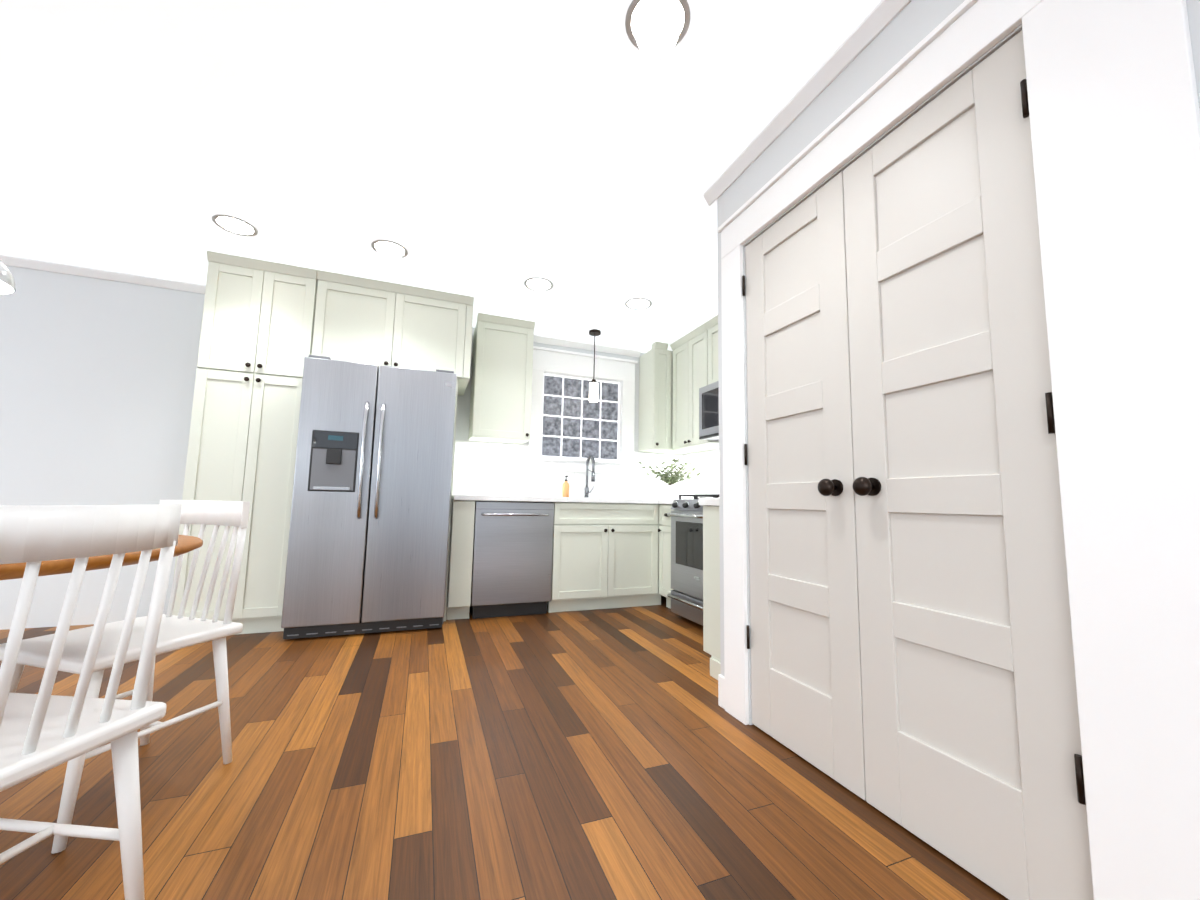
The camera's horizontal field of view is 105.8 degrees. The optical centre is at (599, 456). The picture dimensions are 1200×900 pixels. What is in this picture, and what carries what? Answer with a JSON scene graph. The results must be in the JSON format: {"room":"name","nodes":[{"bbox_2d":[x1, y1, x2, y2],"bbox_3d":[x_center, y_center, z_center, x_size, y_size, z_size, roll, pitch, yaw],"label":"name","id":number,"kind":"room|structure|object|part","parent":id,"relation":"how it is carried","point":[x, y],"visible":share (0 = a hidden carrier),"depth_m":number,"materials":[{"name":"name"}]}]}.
{"room":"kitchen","nodes":[
{"label":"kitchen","id":0,"kind":"room"},
{"bbox_2d":[0,265,668,629],"bbox_3d":[-2.583,-0.034,3.532,7.620,2.440,0.120,3,-6,-21],"label":"wall","id":1,"kind":"structure","parent":0,"point":[97,380],"depth_m":3.14,"materials":[{"name":"paint"}]},
{"bbox_2d":[0,254,205,293],"bbox_3d":[-4.421,-1.336,2.855,3.570,0.055,0.040,3,-6,-21],"label":"crown molding","id":2,"kind":"structure","parent":1,"relation":"attached to","point":[9,260],"depth_m":3.19,"materials":[{"name":"white wood"}]},
{"bbox_2d":[468,313,534,443],"bbox_3d":[-0.866,-0.656,3.994,0.485,1.037,0.359,3,-6,-21],"label":"upper cabinet","id":3,"kind":"object","parent":1,"relation":"attached to","point":[501,386],"visible":1,"depth_m":3.86,"materials":[{"name":"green wood"}]},
{"bbox_2d":[526,346,637,473],"bbox_3d":[-0.165,-0.425,4.472,1.120,1.170,0.158,3,-6,-21],"label":"window","id":4,"kind":"structure","parent":1,"relation":"in","point":[577,364],"depth_m":4.46,"materials":[{"name":"white wood"}]},
{"bbox_3d":[-0.191,-0.372,4.507,0.810,0.810,0.066,3,-6,-21],"label":"glass block window","id":5,"kind":"part","parent":4,"relation":"part of","materials":[{"name":"grey glass"}]},
{"bbox_2d":[533,335,640,356],"bbox_3d":[-0.136,-1.088,4.492,1.179,0.055,0.040,3,-6,-21],"label":"crown molding","id":6,"kind":"structure","parent":1,"relation":"attached to","point":[539,339],"depth_m":4.48,"materials":[{"name":"white wood"}]},
{"bbox_2d":[638,342,699,453],"bbox_3d":[0.711,-0.565,4.597,0.527,1.037,0.359,3,-6,-21],"label":"upper cabinet","id":7,"kind":"object","parent":1,"relation":"attached to","point":[656,398],"visible":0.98,"depth_m":4.43,"materials":[{"name":"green wood"}]},
{"bbox_2d":[0,0,880,352],"bbox_3d":[-1.203,-1.600,0.187,7.640,0.060,7.640,3,-6,-21],"label":"ceiling","id":8,"kind":"structure","parent":0,"point":[490,156],"depth_m":1.98,"materials":[{"name":"paint"}]},
{"bbox_2d":[0,260,15,293],"bbox_3d":[-1.577,-0.929,1.147,0.212,1.092,0.212,3,-6,-21],"label":"pendant lamp","id":9,"kind":"object","parent":8,"relation":"hanging from","point":[7,284],"visible":1,"depth_m":1.16,"materials":[{"name":"glass"}]},
{"bbox_2d":[212,214,257,236],"bbox_3d":[-2.120,-1.338,2.637,0.212,0.002,0.212,3,-6,-21],"label":"recessed light","id":10,"kind":"object","parent":8,"relation":"in","point":[234,225],"visible":1,"depth_m":2.63,"materials":[{"name":"white plastic"}]},
{"bbox_2d":[371,240,407,257],"bbox_3d":[-1.322,-1.301,2.854,0.212,0.002,0.212,3,-6,-21],"label":"recessed light","id":11,"kind":"object","parent":8,"relation":"in","point":[388,248],"visible":1,"depth_m":2.85,"materials":[{"name":"white plastic"}]},
{"bbox_2d":[524,277,552,290],"bbox_3d":[-0.443,-1.241,3.282,0.212,0.002,0.212,3,-6,-21],"label":"recessed light","id":12,"kind":"object","parent":8,"relation":"in","point":[538,284],"visible":1,"depth_m":3.28,"materials":[{"name":"white plastic"}]},
{"bbox_2d":[589,329,600,401],"bbox_3d":[-0.053,-0.820,4.134,0.110,0.653,0.110,3,-6,-21],"label":"pendant light","id":13,"kind":"object","parent":8,"relation":"hanging from","point":[593,390],"visible":1,"depth_m":4.09,"materials":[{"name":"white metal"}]},
{"bbox_2d":[625,298,651,309],"bbox_3d":[0.303,-1.197,3.571,0.212,0.002,0.212,3,-6,-21],"label":"recessed light","id":14,"kind":"object","parent":8,"relation":"in","point":[638,303],"visible":1,"depth_m":3.56,"materials":[{"name":"white plastic"}]},
{"bbox_2d":[625,0,690,53],"bbox_3d":[0.187,-1.411,1.474,0.212,0.002,0.212,3,-6,-21],"label":"recessed light","id":15,"kind":"object","parent":8,"relation":"in","point":[656,26],"visible":1,"depth_m":1.48,"materials":[{"name":"white plastic"}]},
{"bbox_2d":[0,596,1008,899],"bbox_3d":[-1.252,0.887,-0.064,7.640,0.060,7.640,3,-6,-21],"label":"floor","id":16,"kind":"structure","parent":0,"point":[604,754],"depth_m":1.40,"materials":[{"name":"brown wood"}]},
{"bbox_2d":[0,504,181,899],"bbox_3d":[-1.111,0.511,0.766,0.452,0.861,0.414,1,-6,5],"label":"chair","id":17,"kind":"object","parent":16,"relation":"on","point":[43,730],"visible":1,"depth_m":0.83,"materials":[{"name":"white wood"}]},
{"bbox_2d":[0,535,202,579],"bbox_3d":[-1.583,0.576,0.962,1.060,0.749,1.060,3,-6,-21],"label":"table","id":18,"kind":"object","parent":16,"relation":"on","point":[186,544],"visible":0.42,"depth_m":0.94,"materials":[{"name":"brown wood"}]},
{"bbox_2d":[0,500,249,853],"bbox_3d":[-1.461,0.570,1.419,0.414,0.861,0.452,0,-6,15],"label":"chair","id":19,"kind":"object","parent":16,"relation":"on","point":[180,631],"visible":0.75,"depth_m":1.49,"materials":[{"name":"white wood"}]},
{"bbox_2d":[172,251,317,634],"bbox_3d":[-2.379,-0.062,3.197,0.609,2.436,0.649,3,-6,-21],"label":"pantry cabinet","id":20,"kind":"object","parent":16,"relation":"on","point":[256,334],"visible":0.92,"depth_m":2.94,"materials":[{"name":"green wood"}]},
{"bbox_2d":[281,355,456,638],"bbox_3d":[-1.604,0.283,3.319,0.936,1.781,0.866,3,-6,-21],"label":"fridge","id":21,"kind":"object","parent":16,"relation":"on","point":[367,552],"visible":1,"depth_m":2.97,"materials":[{"name":"grey metal"}]},
{"bbox_2d":[312,270,474,620],"bbox_3d":[-1.562,-0.015,3.509,1.134,2.436,0.649,3,-6,-21],"label":"tall cabinet","id":22,"kind":"object","parent":16,"relation":"on","point":[366,321],"depth_m":3.32,"materials":[{"name":"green wood"}]},
{"bbox_3d":[-1.124,0.790,3.607,0.160,0.871,0.610,3,-6,-21],"label":"base cabinet filler","id":23,"kind":"part","parent":22,"relation":"part of","materials":[{"name":"beige wood"}]},
{"bbox_2d":[469,501,553,618],"bbox_3d":[-0.752,0.807,3.711,0.602,0.871,0.650,3,-6,-21],"label":"dishwasher","id":24,"kind":"object","parent":16,"relation":"on","point":[512,558],"visible":0.94,"depth_m":3.46,"materials":[{"name":"grey metal"}]},
{"bbox_2d":[547,502,658,612],"bbox_3d":[-0.046,0.852,4.019,0.933,0.872,0.612,3,-6,-21],"label":"base cabinet","id":25,"kind":"object","parent":16,"relation":"on","point":[605,555],"depth_m":3.73,"materials":[{"name":"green wood"}]},
{"bbox_2d":[452,495,656,503],"bbox_3d":[-0.102,0.491,4.024,2.325,0.240,0.641,3,-6,-21],"label":"countertop","id":26,"kind":"structure","parent":25,"relation":"on","point":[454,497],"depth_m":3.60,"materials":[{"name":"white stone"}]},
{"bbox_2d":[562,476,568,496],"bbox_3d":[-0.313,0.281,4.179,0.064,0.200,0.072,3,-6,-21],"label":"soap bottle","id":27,"kind":"object","parent":26,"relation":"on","point":[565,489],"visible":0.88,"depth_m":4.16,"materials":[{"name":"plastic"}]},
{"bbox_2d":[584,455,594,497],"bbox_3d":[-0.070,0.190,4.232,0.107,0.401,0.216,3,-6,-21],"label":"faucet","id":28,"kind":"object","parent":26,"relation":"on","point":[587,491],"visible":1,"depth_m":4.26,"materials":[{"name":"silver metal"}]},
{"bbox_2d":[657,499,673,503],"bbox_3d":[0.849,0.397,3.904,0.645,0.040,0.266,3,-6,-21],"label":"countertop","id":29,"kind":"structure","parent":25,"relation":"on","point":[659,501],"depth_m":3.81,"materials":[{"name":"white stone"}]},
{"bbox_2d":[637,459,700,498],"bbox_3d":[0.677,0.221,4.267,0.616,0.376,0.574,3,-6,-21],"label":"vase","id":30,"kind":"object","parent":29,"relation":"on","point":[672,479],"visible":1,"depth_m":4.24,"materials":[{"name":"white ceramic"}]},
{"bbox_2d":[658,504,673,608],"bbox_3d":[0.829,0.854,3.868,0.639,0.871,0.292,3,-6,-21],"label":"base cabinet","id":31,"kind":"object","parent":16,"relation":"on","point":[664,531],"visible":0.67,"depth_m":3.82,"materials":[{"name":"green wood"}]},
{"bbox_2d":[667,494,718,625],"bbox_3d":[0.974,0.647,3.367,0.718,1.189,0.762,3,-6,-21],"label":"range","id":32,"kind":"object","parent":16,"relation":"on","point":[686,594],"visible":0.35,"depth_m":3.37,"materials":[{"name":"silver metal"}]},
{"bbox_2d":[703,506,720,679],"bbox_3d":[1.169,0.710,2.368,1.094,0.871,0.674,3,-6,-21],"label":"base cabinet","id":33,"kind":"object","parent":16,"relation":"on","point":[711,586],"visible":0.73,"depth_m":2.39,"materials":[{"name":"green wood"}]},
{"bbox_2d":[699,498,718,505],"bbox_3d":[1.180,0.254,2.412,1.108,0.040,0.660,3,-6,-21],"label":"countertop","id":34,"kind":"structure","parent":33,"relation":"on","point":[710,501],"depth_m":2.42,"materials":[{"name":"white stone"}]},
{"bbox_2d":[717,0,1199,724],"bbox_3d":[1.086,-0.224,0.935,0.120,2.440,2.620,3,-6,-21],"label":"wall","id":35,"kind":"structure","parent":0,"point":[897,40],"depth_m":1.70,"materials":[{"name":"paint"}]},
{"bbox_2d":[742,171,865,799],"bbox_3d":[0.706,0.046,1.690,0.100,2.023,0.509,3,-6,-21],"label":"closet door","id":36,"kind":"structure","parent":35,"relation":"in","point":[806,686],"depth_m":1.65,"materials":[{"name":"white wood"}]},
{"bbox_2d":[703,0,911,205],"bbox_3d":[1.024,-1.412,1.054,0.040,0.055,2.680,3,-6,-21],"label":"crown molding","id":37,"kind":"structure","parent":35,"relation":"attached to","point":[868,30],"depth_m":1.66,"materials":[{"name":"white wood"}]},
{"bbox_2d":[717,0,1199,899],"bbox_3d":[1.012,-0.108,0.895,0.032,2.200,2.620,3,-6,-21],"label":"door frame","id":38,"kind":"structure","parent":35,"relation":"attached to","point":[1113,112],"depth_m":0.89,"materials":[{"name":"white wood"}]},
{"bbox_2d":[843,30,1093,899],"bbox_3d":[0.890,0.002,1.213,0.100,2.023,0.509,3,-6,-21],"label":"closet door","id":39,"kind":"structure","parent":35,"relation":"in","point":[972,752],"depth_m":1.16,"materials":[{"name":"white wood"}]},
{"bbox_3d":[1.836,-0.053,2.491,0.120,2.440,5.000,3,-6,-21],"label":"wall","id":40,"kind":"structure","parent":0,"visible":0},
{"bbox_2d":[452,440,683,498],"bbox_3d":[-0.229,0.158,4.355,2.340,0.481,0.011,3,-6,-21],"label":"backsplash","id":41,"kind":"structure","parent":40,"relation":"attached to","point":[491,468],"depth_m":4.19,"materials":[{"name":"tile"}]},
{"bbox_2d":[670,324,718,450],"bbox_3d":[0.951,-0.599,4.210,0.359,1.037,0.588,3,-6,-21],"label":"upper cabinet","id":42,"kind":"object","parent":40,"relation":"attached to","point":[690,363],"visible":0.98,"depth_m":4.16,"materials":[{"name":"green wood"}]},
{"bbox_2d":[684,449,718,498],"bbox_3d":[1.346,0.265,3.538,0.011,0.798,2.644,3,-6,-21],"label":"backsplash","id":43,"kind":"structure","parent":40,"relation":"attached to","point":[706,463],"depth_m":4.44,"materials":[{"name":"tile"}]},
{"bbox_2d":[704,315,717,384],"bbox_3d":[1.200,-0.886,3.602,0.359,0.577,0.766,3,-6,-21],"label":"upper cabinet","id":44,"kind":"object","parent":40,"relation":"attached to","point":[711,325],"visible":0.08,"depth_m":3.84,"materials":[{"name":"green wood"}]},
{"bbox_2d":[699,381,718,440],"bbox_3d":[1.141,-0.382,3.528,0.467,0.436,0.764,3,-6,-21],"label":"microwave","id":45,"kind":"object","parent":44,"relation":"attached to","point":[709,412],"visible":0.17,"depth_m":3.68,"materials":[{"name":"silver metal"}]}
]}

